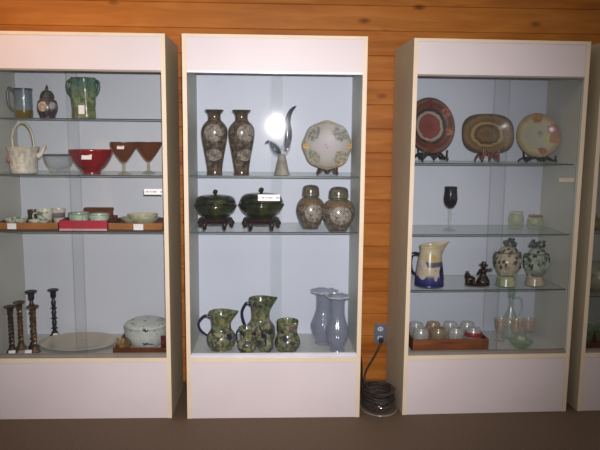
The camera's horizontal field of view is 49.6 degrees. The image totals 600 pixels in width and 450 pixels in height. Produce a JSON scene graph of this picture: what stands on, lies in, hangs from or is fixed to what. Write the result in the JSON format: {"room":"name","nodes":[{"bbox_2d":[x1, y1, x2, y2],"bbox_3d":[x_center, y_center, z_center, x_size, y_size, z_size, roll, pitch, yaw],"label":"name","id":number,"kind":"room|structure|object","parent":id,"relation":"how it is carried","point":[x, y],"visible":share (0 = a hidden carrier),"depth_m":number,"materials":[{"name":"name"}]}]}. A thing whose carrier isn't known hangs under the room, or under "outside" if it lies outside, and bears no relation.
{"room":"antique shop","nodes":[
{"label":"antique shop","id":0,"kind":"room"},
{"bbox_2d":[109,229,163,230],"bbox_3d":[-0.864,0.012,3.512,0.280,0.008,0.244,0,8,-2],"label":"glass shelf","id":1,"kind":"object","parent":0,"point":[109,229],"depth_m":3.39,"materials":[{"name":"clear glass"}]},
{"bbox_2d":[0,0,599,381],"bbox_3d":[0.146,-0.495,3.840,7.000,2.948,0.040,0,8,-2],"label":"wall","id":2,"kind":"structure","parent":0,"point":[388,25],"depth_m":3.75,"materials":[{"name":"brown wood"}]},
{"bbox_2d":[374,324,385,342],"bbox_3d":[0.493,0.667,3.990,0.074,0.122,0.011,0,8,-2],"label":"wall outlet","id":3,"kind":"object","parent":2,"relation":"attached to","point":[379,329],"visible":0.79,"depth_m":3.99,"materials":[{"name":"plastic"}]},
{"bbox_2d":[0,381,599,449],"bbox_3d":[0.247,1.371,1.307,7.000,0.050,5.545,0,8,-2],"label":"floor","id":4,"kind":"structure","parent":0,"point":[570,429],"depth_m":3.33,"materials":[{"name":"brown carpet"}]},
{"bbox_2d":[0,31,182,419],"bbox_3d":[-1.148,0.012,3.546,0.924,2.000,0.447,0,8,-2],"label":"display cabinet","id":5,"kind":"object","parent":4,"relation":"on","point":[104,280],"visible":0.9,"depth_m":3.64,"materials":[{"name":"beige laminate"}]},
{"bbox_2d":[3,305,17,352],"bbox_3d":[-1.546,0.559,3.469,0.064,0.258,0.076,0,8,-2],"label":"candlestick","id":6,"kind":"object","parent":5,"relation":"on","point":[12,349],"visible":0.99,"depth_m":3.46,"materials":[{"name":"brown wood"}]},
{"bbox_2d":[3,305,15,315],"bbox_3d":[-1.546,0.456,3.461,0.064,0.052,0.064,0,8,-2],"label":"candle cup","id":7,"kind":"object","parent":6,"relation":"on","point":[9,308],"depth_m":3.45,"materials":[{"name":"brown wood"}]},
{"bbox_2d":[13,300,26,349],"bbox_3d":[-1.525,0.546,3.540,0.064,0.265,0.064,0,8,-2],"label":"candlestick","id":8,"kind":"object","parent":5,"relation":"on","point":[21,345],"visible":0.98,"depth_m":3.53,"materials":[{"name":"brown wood"}]},
{"bbox_2d":[13,300,24,310],"bbox_3d":[-1.524,0.441,3.526,0.064,0.052,0.064,0,8,-2],"label":"candle cup","id":9,"kind":"object","parent":8,"relation":"on","point":[18,303],"depth_m":3.51,"materials":[{"name":"brown wood"}]},
{"bbox_2d":[6,86,33,117],"bbox_3d":[-1.468,-0.646,3.425,0.126,0.164,0.097,5,9,27],"label":"mug","id":10,"kind":"object","parent":5,"relation":"on","point":[18,113],"visible":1,"depth_m":3.40,"materials":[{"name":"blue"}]},
{"bbox_2d":[6,121,46,173],"bbox_3d":[-1.448,-0.408,3.406,0.182,0.272,0.166,6,10,35],"label":"teapot","id":11,"kind":"object","parent":5,"relation":"on","point":[22,159],"visible":1,"depth_m":3.37,"materials":[{"name":"white ceramic"}]},
{"bbox_2d":[6,146,39,173],"bbox_3d":[-1.455,-0.343,3.420,0.165,0.139,0.165,0,8,-2],"label":"pot","id":12,"kind":"object","parent":11,"relation":"on","point":[22,159],"depth_m":3.36,"materials":[{"name":"white ceramic"}]},
{"bbox_2d":[25,290,39,349],"bbox_3d":[-1.464,0.516,3.551,0.064,0.322,0.064,0,8,-2],"label":"candlestick","id":13,"kind":"object","parent":5,"relation":"on","point":[30,293],"visible":0.46,"depth_m":3.53,"materials":[{"name":"wood"}]},
{"bbox_2d":[25,290,36,299],"bbox_3d":[-1.462,0.383,3.532,0.064,0.052,0.064,0,8,-2],"label":"candle cup","id":14,"kind":"object","parent":13,"relation":"on","point":[30,293],"depth_m":3.52,"materials":[{"name":"metal"}]},
{"bbox_2d":[25,304,40,352],"bbox_3d":[-1.432,0.559,3.477,0.072,0.258,0.076,0,8,-2],"label":"candlestick","id":15,"kind":"object","parent":5,"relation":"on","point":[34,349],"visible":0.99,"depth_m":3.47,"materials":[{"name":"brown wood"}]},
{"bbox_2d":[26,304,38,314],"bbox_3d":[-1.427,0.456,3.469,0.064,0.052,0.064,0,8,-2],"label":"candle cup","id":16,"kind":"object","parent":15,"relation":"on","point":[32,307],"depth_m":3.46,"materials":[{"name":"brown wood"}]},
{"bbox_2d":[0,217,66,230],"bbox_3d":[-1.422,-0.007,3.485,0.318,0.042,0.246,0,8,-2],"label":"wooden tray","id":17,"kind":"object","parent":5,"relation":"on","point":[4,226],"visible":0.42,"depth_m":3.37,"materials":[{"name":"brown wood"}]},
{"bbox_2d":[4,217,27,222],"bbox_3d":[-1.506,-0.013,3.448,0.118,0.046,0.118,0,8,-2],"label":"bowl","id":18,"kind":"object","parent":17,"relation":"in","point":[9,219],"visible":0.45,"depth_m":3.42,"materials":[{"name":"beige ceramic"}]},
{"bbox_2d":[0,229,58,230],"bbox_3d":[-1.422,0.010,3.488,0.318,0.008,0.244,0,8,-2],"label":"tray","id":19,"kind":"object","parent":17,"relation":"on","point":[0,229],"depth_m":3.37,"materials":[{"name":"brown wood"}]},
{"bbox_2d":[27,209,37,219],"bbox_3d":[-1.461,-0.045,3.562,0.060,0.078,0.060,0,8,-2],"label":"pot","id":20,"kind":"object","parent":17,"relation":"in","point":[30,211],"visible":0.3,"depth_m":3.54,"materials":[{"name":"ceramic"}]},
{"bbox_2d":[28,219,48,222],"bbox_3d":[-1.381,-0.007,3.434,0.106,0.040,0.106,0,8,-2],"label":"saucer","id":21,"kind":"object","parent":17,"relation":"in","point":[30,220],"visible":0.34,"depth_m":3.43,"materials":[{"name":"beige ceramic"}]},
{"bbox_2d":[32,208,52,222],"bbox_3d":[-1.388,-0.043,3.528,0.097,0.086,0.088,6,10,36],"label":"tea cup","id":22,"kind":"object","parent":17,"relation":"in","point":[44,213],"visible":0.65,"depth_m":3.49,"materials":[{"name":"beige ceramic"}]},
{"bbox_2d":[52,208,65,222],"bbox_3d":[-1.315,-0.046,3.543,0.072,0.089,0.072,0,8,-2],"label":"tea cup","id":23,"kind":"object","parent":17,"relation":"in","point":[58,214],"visible":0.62,"depth_m":3.52,"materials":[{"name":"white ceramic"}]},
{"bbox_2d":[37,84,57,117],"bbox_3d":[-1.332,-0.651,3.422,0.104,0.178,0.104,0,8,-2],"label":"ginger jar","id":24,"kind":"object","parent":5,"relation":"on","point":[47,107],"visible":0.89,"depth_m":3.39,"materials":[{"name":"ceramic"}]},
{"bbox_2d":[47,288,58,335],"bbox_3d":[-1.422,0.509,3.750,0.064,0.282,0.072,0,8,-2],"label":"candlestick","id":25,"kind":"object","parent":5,"relation":"on","point":[52,291],"visible":0.91,"depth_m":3.74,"materials":[{"name":"metal"}]},
{"bbox_2d":[47,288,58,297],"bbox_3d":[-1.421,0.395,3.738,0.064,0.052,0.064,0,8,-2],"label":"candle cup","id":26,"kind":"object","parent":25,"relation":"on","point":[52,291],"depth_m":3.73,"materials":[{"name":"wood"}]},
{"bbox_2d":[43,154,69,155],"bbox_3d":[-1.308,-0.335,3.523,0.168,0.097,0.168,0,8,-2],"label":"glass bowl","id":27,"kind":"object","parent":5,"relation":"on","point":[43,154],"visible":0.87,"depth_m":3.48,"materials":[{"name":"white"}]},
{"bbox_2d":[39,332,117,350],"bbox_3d":[-1.232,0.657,3.624,0.431,0.027,0.328,0,8,-2],"label":"oval platter","id":28,"kind":"object","parent":5,"relation":"on","point":[85,340],"visible":0.98,"depth_m":3.64,"materials":[{"name":"beige ceramic"}]},
{"bbox_2d":[0,117,161,119],"bbox_3d":[-1.143,-0.565,3.480,0.878,0.006,0.375,0,8,-2],"label":"glass shelf","id":29,"kind":"object","parent":5,"relation":"attached to","point":[1,118],"depth_m":3.65,"materials":[{"name":"white"}]},
{"bbox_2d":[0,174,162,176],"bbox_3d":[-1.146,-0.280,3.520,0.878,0.006,0.375,0,8,-2],"label":"glass shelf","id":30,"kind":"object","parent":5,"relation":"attached to","point":[1,175],"depth_m":3.35,"materials":[{"name":"white"}]},
{"bbox_2d":[0,231,163,232],"bbox_3d":[-1.149,0.010,3.560,0.878,0.006,0.375,0,8,-2],"label":"glass shelf","id":31,"kind":"object","parent":5,"relation":"attached to","point":[0,231],"depth_m":3.38,"materials":[{"name":"white"}]},
{"bbox_2d":[66,77,99,117],"bbox_3d":[-1.133,-0.663,3.399,0.143,0.211,0.116,-6,10,-40],"label":"vase","id":32,"kind":"object","parent":5,"relation":"on","point":[83,95],"visible":0.89,"depth_m":3.36,"materials":[{"name":"ceramic"}]},
{"bbox_2d":[59,215,117,230],"bbox_3d":[-1.133,-0.013,3.497,0.246,0.055,0.246,0,8,-2],"label":"tray","id":33,"kind":"object","parent":5,"relation":"on","point":[65,224],"visible":0.67,"depth_m":3.38,"materials":[{"name":"red wood"}]},
{"bbox_2d":[68,211,89,219],"bbox_3d":[-1.188,-0.030,3.495,0.112,0.073,0.112,0,8,-2],"label":"bowl","id":34,"kind":"object","parent":33,"relation":"in","point":[77,215],"visible":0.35,"depth_m":3.46,"materials":[{"name":"ceramic"}]},
{"bbox_2d":[83,207,113,219],"bbox_3d":[-1.106,-0.050,3.574,0.156,0.092,0.041,0,8,-2],"label":"lidded box","id":35,"kind":"object","parent":33,"relation":"in","point":[109,210],"visible":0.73,"depth_m":3.55,"materials":[{"name":"brown wood"}]},
{"bbox_2d":[89,213,108,219],"bbox_3d":[-1.075,-0.025,3.480,0.106,0.069,0.106,0,8,-2],"label":"bowl","id":36,"kind":"object","parent":33,"relation":"in","point":[93,216],"visible":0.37,"depth_m":3.44,"materials":[{"name":"ceramic"}]},
{"bbox_2d":[68,149,113,173],"bbox_3d":[-1.101,-0.335,3.430,0.229,0.126,0.231,0,8,-2],"label":"bowl","id":37,"kind":"object","parent":5,"relation":"on","point":[93,161],"visible":0.99,"depth_m":3.36,"materials":[{"name":"ceramic"}]},
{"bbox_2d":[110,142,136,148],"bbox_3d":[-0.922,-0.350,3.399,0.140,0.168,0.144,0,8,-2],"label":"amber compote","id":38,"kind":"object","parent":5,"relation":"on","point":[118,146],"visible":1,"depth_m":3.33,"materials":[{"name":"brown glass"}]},
{"bbox_2d":[108,217,163,230],"bbox_3d":[-0.863,-0.005,3.509,0.280,0.042,0.246,0,8,-2],"label":"wooden tray","id":39,"kind":"object","parent":5,"relation":"on","point":[117,224],"visible":0.71,"depth_m":3.39,"materials":[{"name":"brown wood"}]},
{"bbox_2d":[120,216,159,222],"bbox_3d":[-0.863,-0.017,3.508,0.214,0.049,0.171,0,8,-2],"label":"dish","id":40,"kind":"object","parent":39,"relation":"in","point":[125,219],"visible":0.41,"depth_m":3.44,"materials":[{"name":"ceramic"}]},
{"bbox_2d":[128,212,157,218],"bbox_3d":[-0.848,-0.031,3.507,0.163,0.060,0.130,0,8,-2],"label":"dish","id":41,"kind":"object","parent":40,"relation":"on","point":[140,215],"visible":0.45,"depth_m":3.47,"materials":[{"name":"ceramic"}]},
{"bbox_2d":[113,333,166,352],"bbox_3d":[-0.863,0.659,3.615,0.292,0.034,0.258,0,8,-2],"label":"wooden tray","id":42,"kind":"object","parent":5,"relation":"on","point":[127,349],"visible":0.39,"depth_m":3.49,"materials":[{"name":"brown wood"}]},
{"bbox_2d":[117,338,124,347],"bbox_3d":[-0.971,0.647,3.522,0.044,0.063,0.044,0,8,-2],"label":"cup","id":43,"kind":"object","parent":42,"relation":"in","point":[120,341],"visible":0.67,"depth_m":3.51,"materials":[{"name":"beige ceramic"}]},
{"bbox_2d":[124,315,165,347],"bbox_3d":[-0.853,0.589,3.611,0.244,0.157,0.244,0,8,-2],"label":"bowl","id":44,"kind":"object","parent":42,"relation":"in","point":[145,330],"visible":0.84,"depth_m":3.52,"materials":[{"name":"grey ceramic"}]},
{"bbox_2d":[161,335,165,346],"bbox_3d":[-0.739,0.641,3.524,0.033,0.078,0.033,0,8,-2],"label":"cup","id":45,"kind":"object","parent":42,"relation":"in","point":[163,337],"visible":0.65,"depth_m":3.51,"materials":[{"name":"red ceramic"}]},
{"bbox_2d":[182,33,367,418],"bbox_3d":[-0.141,0.017,3.579,0.924,2.000,0.447,0,8,-2],"label":"display cabinet","id":46,"kind":"object","parent":4,"relation":"on","point":[324,77],"visible":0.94,"depth_m":3.67,"materials":[{"name":"beige laminate"}]},
{"bbox_2d":[201,109,227,174],"bbox_3d":[-0.447,-0.433,3.399,0.137,0.337,0.137,0,8,-2],"label":"vase","id":47,"kind":"object","parent":46,"relation":"on","point":[214,133],"visible":1,"depth_m":3.35,"materials":[{"name":"brown ceramic"}]},
{"bbox_2d":[198,216,234,229],"bbox_3d":[-0.455,-0.011,3.510,0.201,0.059,0.197,0,8,-2],"label":"stand","id":48,"kind":"object","parent":46,"relation":"on","point":[203,222],"visible":0.91,"depth_m":3.43,"materials":[{"name":"brown wood"}]},
{"bbox_2d":[194,189,236,218],"bbox_3d":[-0.454,-0.115,3.489,0.232,0.152,0.225,0,8,-2],"label":"tureen","id":49,"kind":"object","parent":48,"relation":"on","point":[210,206],"visible":1,"depth_m":3.41,"materials":[{"name":"green ceramic"}]},
{"bbox_2d":[195,204,235,218],"bbox_3d":[-0.454,-0.079,3.494,0.223,0.079,0.223,0,8,-2],"label":"bowl","id":50,"kind":"object","parent":49,"relation":"attached to","point":[210,211],"depth_m":3.41,"materials":[{"name":"green ceramic"}]},
{"bbox_2d":[197,308,238,351],"bbox_3d":[-0.446,0.576,3.583,0.190,0.214,0.162,6,9,32],"label":"jug","id":51,"kind":"object","parent":46,"relation":"on","point":[221,337],"visible":1,"depth_m":3.53,"materials":[{"name":"green ceramic"}]},
{"bbox_2d":[228,110,254,174],"bbox_3d":[-0.306,-0.432,3.405,0.137,0.337,0.137,-4,9,-31],"label":"vase","id":52,"kind":"object","parent":46,"relation":"on","point":[241,132],"visible":1,"depth_m":3.36,"materials":[{"name":"brown ceramic"}]},
{"bbox_2d":[236,325,257,352],"bbox_3d":[-0.289,0.621,3.530,0.104,0.143,0.104,6,9,33],"label":"jug","id":53,"kind":"object","parent":46,"relation":"on","point":[246,344],"visible":0.98,"depth_m":3.50,"materials":[{"name":"green ceramic"}]},
{"bbox_2d":[241,295,276,346],"bbox_3d":[-0.222,0.539,3.660,0.168,0.271,0.168,8,11,42],"label":"jug","id":54,"kind":"object","parent":46,"relation":"on","point":[261,305],"visible":0.7,"depth_m":3.61,"materials":[{"name":"green ceramic"}]},
{"bbox_2d":[242,216,280,230],"bbox_3d":[-0.209,-0.011,3.510,0.213,0.063,0.210,0,8,-2],"label":"stand","id":55,"kind":"object","parent":46,"relation":"on","point":[246,220],"visible":0.96,"depth_m":3.42,"materials":[{"name":"brown wood"}]},
{"bbox_2d":[238,187,283,218],"bbox_3d":[-0.207,-0.121,3.488,0.247,0.161,0.239,0,8,-2],"label":"tureen","id":56,"kind":"object","parent":55,"relation":"on","point":[249,204],"visible":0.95,"depth_m":3.40,"materials":[{"name":"green ceramic"}]},
{"bbox_2d":[240,202,282,218],"bbox_3d":[-0.208,-0.083,3.493,0.237,0.084,0.237,0,8,-2],"label":"bowl","id":57,"kind":"object","parent":56,"relation":"attached to","point":[259,210],"depth_m":3.40,"materials":[{"name":"green ceramic"}]},
{"bbox_2d":[258,323,273,352],"bbox_3d":[-0.186,0.618,3.541,0.086,0.147,0.086,8,11,42],"label":"jug","id":58,"kind":"object","parent":46,"relation":"on","point":[265,343],"visible":1,"depth_m":3.51,"materials":[{"name":"green ceramic"}]},
{"bbox_2d":[190,232,357,232],"bbox_3d":[-0.141,0.014,3.593,0.878,0.006,0.375,0,8,-2],"label":"glass shelf","id":59,"kind":"object","parent":46,"relation":"attached to","point":[190,232],"depth_m":3.41,"materials":[{"name":"white"}]},
{"bbox_2d":[190,175,358,177],"bbox_3d":[-0.139,-0.277,3.553,0.878,0.006,0.375,0,8,-2],"label":"glass shelf","id":60,"kind":"object","parent":46,"relation":"attached to","point":[191,176],"depth_m":3.38,"materials":[{"name":"clear glass"}]},
{"bbox_2d":[265,106,295,174],"bbox_3d":[-0.101,-0.445,3.419,0.148,0.364,0.085,-4,9,-29],"label":"vase","id":61,"kind":"object","parent":46,"relation":"on","point":[281,166],"visible":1,"depth_m":3.41,"materials":[{"name":"grey ceramic"}]},
{"bbox_2d":[275,317,299,352],"bbox_3d":[-0.068,0.604,3.564,0.142,0.172,0.142,2,8,8],"label":"jug","id":62,"kind":"object","parent":46,"relation":"on","point":[287,340],"visible":1,"depth_m":3.52,"materials":[{"name":"green ceramic"}]},
{"bbox_2d":[296,185,323,228],"bbox_3d":[0.058,-0.103,3.562,0.159,0.237,0.159,-1,8,-11],"label":"ginger jar","id":63,"kind":"object","parent":46,"relation":"on","point":[309,207],"visible":0.97,"depth_m":3.51,"materials":[{"name":"ceramic"}]},
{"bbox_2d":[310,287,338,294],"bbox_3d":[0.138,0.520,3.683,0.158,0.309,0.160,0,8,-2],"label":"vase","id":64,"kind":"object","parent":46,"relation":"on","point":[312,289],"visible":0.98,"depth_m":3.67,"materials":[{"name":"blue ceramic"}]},
{"bbox_2d":[316,167,338,174],"bbox_3d":[0.145,-0.335,3.518,0.119,0.122,0.145,0,8,-2],"label":"plate stand","id":65,"kind":"object","parent":46,"relation":"on","point":[319,170],"visible":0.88,"depth_m":3.46,"materials":[{"name":"brown wood"}]},
{"bbox_2d":[302,120,351,169],"bbox_3d":[0.146,-0.431,3.503,0.274,0.266,0.080,0,8,-2],"label":"patterned plate","id":66,"kind":"object","parent":65,"relation":"on","point":[327,145],"visible":1,"depth_m":3.51,"materials":[{"name":"white ceramic"}]},
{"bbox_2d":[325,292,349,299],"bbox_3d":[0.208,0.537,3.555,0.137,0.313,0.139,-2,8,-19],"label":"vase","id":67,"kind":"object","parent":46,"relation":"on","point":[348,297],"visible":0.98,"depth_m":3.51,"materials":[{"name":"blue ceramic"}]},
{"bbox_2d":[322,187,354,230],"bbox_3d":[0.206,-0.089,3.480,0.178,0.235,0.178,0,8,-2],"label":"ginger jar","id":68,"kind":"object","parent":46,"relation":"on","point":[338,213],"visible":1,"depth_m":3.42,"materials":[{"name":"ceramic"}]},
{"bbox_2d":[360,357,362,393],"bbox_3d":[0.344,0.875,3.832,0.058,0.240,0.060,0,8,-2],"label":"power cable","id":69,"kind":"object","parent":4,"relation":"on","point":[361,372],"visible":0.33,"depth_m":3.82,"materials":[{"name":"black plastic"}]},
{"bbox_2d":[363,337,383,388],"bbox_3d":[0.444,0.835,3.945,0.085,0.292,0.136,5,9,30],"label":"power cable","id":70,"kind":"object","parent":4,"relation":"on","point":[381,339],"visible":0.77,"depth_m":3.94,"materials":[{"name":"black rubber"}]},
{"bbox_2d":[359,381,397,416],"bbox_3d":[0.441,0.960,3.644,0.216,0.124,0.277,0,8,-2],"label":"cable coil","id":71,"kind":"object","parent":4,"relation":"on","point":[369,393],"visible":0.99,"depth_m":3.59,"materials":[{"name":"black rubber"}]},
{"bbox_2d":[386,38,590,414],"bbox_3d":[1.012,0.016,3.665,0.924,2.000,0.447,0,8,-4],"label":"display cabinet","id":72,"kind":"object","parent":4,"relation":"on","point":[524,367],"visible":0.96,"depth_m":3.65,"materials":[{"name":"beige laminate"}]},
{"bbox_2d":[411,241,448,287],"bbox_3d":[0.722,0.211,3.624,0.171,0.247,0.165,7,10,38],"label":"ceramic pitcher","id":73,"kind":"object","parent":72,"relation":"on","point":[429,273],"visible":0.96,"depth_m":3.57,"materials":[{"name":"beige ceramic"}]},
{"bbox_2d":[415,148,448,160],"bbox_3d":[0.723,-0.468,3.612,0.168,0.226,0.145,-2,8,-18],"label":"plate stand","id":74,"kind":"object","parent":72,"relation":"on","point":[421,155],"visible":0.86,"depth_m":3.58,"materials":[{"name":"black wood"}]},
{"bbox_2d":[415,97,454,153],"bbox_3d":[0.724,-0.550,3.597,0.301,0.309,0.071,-2,8,-18],"label":"round plate","id":75,"kind":"object","parent":74,"relation":"on","point":[435,123],"visible":0.78,"depth_m":3.61,"materials":[{"name":"red ceramic"}]},
{"bbox_2d":[408,326,488,350],"bbox_3d":[0.823,0.647,3.695,0.426,0.068,0.240,0,8,-4],"label":"wooden box","id":76,"kind":"object","parent":72,"relation":"on","point":[420,338],"visible":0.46,"depth_m":3.59,"materials":[{"name":"brown wood"}]},
{"bbox_2d":[408,337,482,350],"bbox_3d":[0.823,0.676,3.699,0.426,0.008,0.240,0,8,-4],"label":"tray","id":77,"kind":"object","parent":76,"relation":"on","point":[412,348],"depth_m":3.58,"materials":[{"name":"brown wood"}]},
{"bbox_2d":[465,329,481,337],"bbox_3d":[0.974,0.626,3.647,0.095,0.108,0.095,6,10,34],"label":"glass tumbler","id":78,"kind":"object","parent":76,"relation":"in","point":[472,333],"visible":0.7,"depth_m":3.62,"materials":[{"name":"white"}]},
{"bbox_2d":[444,186,457,208],"bbox_3d":[0.844,-0.095,3.649,0.080,0.240,0.077,0,8,-4],"label":"goblet","id":79,"kind":"object","parent":72,"relation":"on","point":[450,193],"visible":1,"depth_m":3.61,"materials":[{"name":"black glass"}]},
{"bbox_2d":[464,261,492,285],"bbox_3d":[0.997,0.269,3.640,0.158,0.134,0.091,0,8,-4],"label":"figurine","id":80,"kind":"object","parent":72,"relation":"on","point":[470,280],"visible":0.99,"depth_m":3.62,"materials":[{"name":"brown ceramic"}]},
{"bbox_2d":[474,148,499,161],"bbox_3d":[1.038,-0.456,3.597,0.106,0.212,0.145,0,8,-4],"label":"plate stand","id":81,"kind":"object","parent":72,"relation":"on","point":[493,154],"visible":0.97,"depth_m":3.55,"materials":[{"name":"brown wood"}]},
{"bbox_2d":[462,114,513,152],"bbox_3d":[1.038,-0.506,3.591,0.295,0.215,0.064,0,8,-4],"label":"oval plate","id":82,"kind":"object","parent":81,"relation":"on","point":[478,130],"visible":0.98,"depth_m":3.60,"materials":[{"name":"brown ceramic"}]},
{"bbox_2d":[410,289,565,290],"bbox_3d":[1.008,0.328,3.722,0.878,0.006,0.375,0,8,-4],"label":"glass shelf","id":83,"kind":"object","parent":72,"relation":"attached to","point":[481,289],"depth_m":3.54,"materials":[{"name":"white"}]},
{"bbox_2d":[412,234,568,235],"bbox_3d":[1.011,0.027,3.680,0.878,0.006,0.375,0,8,-4],"label":"glass shelf","id":84,"kind":"object","parent":72,"relation":"attached to","point":[412,234],"depth_m":3.50,"materials":[{"name":"white"}]},
{"bbox_2d":[415,163,573,164],"bbox_3d":[1.015,-0.349,3.628,0.878,0.006,0.375,0,8,-4],"label":"glass shelf","id":85,"kind":"object","parent":72,"relation":"attached to","point":[415,163],"depth_m":3.47,"materials":[{"name":"white"}]},
{"bbox_2d":[493,238,521,286],"bbox_3d":[1.160,0.205,3.623,0.149,0.268,0.146,5,9,27],"label":"urn","id":86,"kind":"object","parent":72,"relation":"on","point":[510,261],"visible":0.99,"depth_m":3.59,"materials":[{"name":"beige ceramic"}]},
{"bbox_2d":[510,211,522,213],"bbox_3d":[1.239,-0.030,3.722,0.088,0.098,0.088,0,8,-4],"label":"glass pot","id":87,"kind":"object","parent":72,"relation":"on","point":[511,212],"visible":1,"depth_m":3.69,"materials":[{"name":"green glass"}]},
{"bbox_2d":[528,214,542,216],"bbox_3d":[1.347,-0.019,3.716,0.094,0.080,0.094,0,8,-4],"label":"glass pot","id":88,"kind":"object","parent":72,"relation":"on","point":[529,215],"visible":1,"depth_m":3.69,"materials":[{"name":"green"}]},
{"bbox_2d":[523,239,549,285],"bbox_3d":[1.326,0.211,3.641,0.138,0.254,0.137,6,9,34],"label":"urn","id":89,"kind":"object","parent":72,"relation":"on","point":[536,263],"visible":1,"depth_m":3.61,"materials":[{"name":"beige ceramic"}]},
{"bbox_2d":[517,151,557,162],"bbox_3d":[1.319,-0.405,3.614,0.181,0.112,0.145,0,8,-4],"label":"plate stand","id":90,"kind":"object","parent":72,"relation":"on","point":[527,158],"visible":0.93,"depth_m":3.56,"materials":[{"name":"black wood"}]},
{"bbox_2d":[516,113,559,157],"bbox_3d":[1.319,-0.498,3.602,0.250,0.244,0.069,0,8,-4],"label":"round plate","id":91,"kind":"object","parent":90,"relation":"on","point":[537,134],"visible":1,"depth_m":3.61,"materials":[{"name":"beige ceramic"}]},
{"bbox_2d":[566,43,599,410],"bbox_3d":[2.000,0.016,3.737,0.924,2.000,0.447,0,8,-4],"label":"display cabinet","id":92,"kind":"object","parent":4,"relation":"on","point":[583,388],"visible":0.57,"depth_m":3.58,"materials":[{"name":"beige laminate"}]},
{"bbox_2d":[586,330,599,347],"bbox_3d":[1.701,0.663,3.759,0.270,0.035,0.245,0,8,-4],"label":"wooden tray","id":93,"kind":"object","parent":92,"relation":"on","point":[593,336],"visible":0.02,"depth_m":3.79,"materials":[{"name":"brown wood"}]},
{"bbox_2d":[586,335,599,342],"bbox_3d":[1.700,0.676,3.761,0.270,0.008,0.245,0,8,-4],"label":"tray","id":94,"kind":"object","parent":93,"relation":"on","point":[589,338],"depth_m":3.79,"materials":[{"name":"brown wood"}]},
{"bbox_2d":[590,260,599,293],"bbox_3d":[1.705,0.293,3.690,0.211,0.167,0.211,0,8,-4],"label":"jar","id":95,"kind":"object","parent":92,"relation":"on","point":[595,269],"visible":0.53,"depth_m":3.62,"materials":[{"name":"ceramic"}]},
{"bbox_2d":[594,214,599,230],"bbox_3d":[1.679,-0.011,3.635,0.171,0.080,0.171,0,8,-4],"label":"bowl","id":96,"kind":"object","parent":92,"relation":"on","point":[597,216],"visible":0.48,"depth_m":3.58,"materials":[{"name":"ceramic"}]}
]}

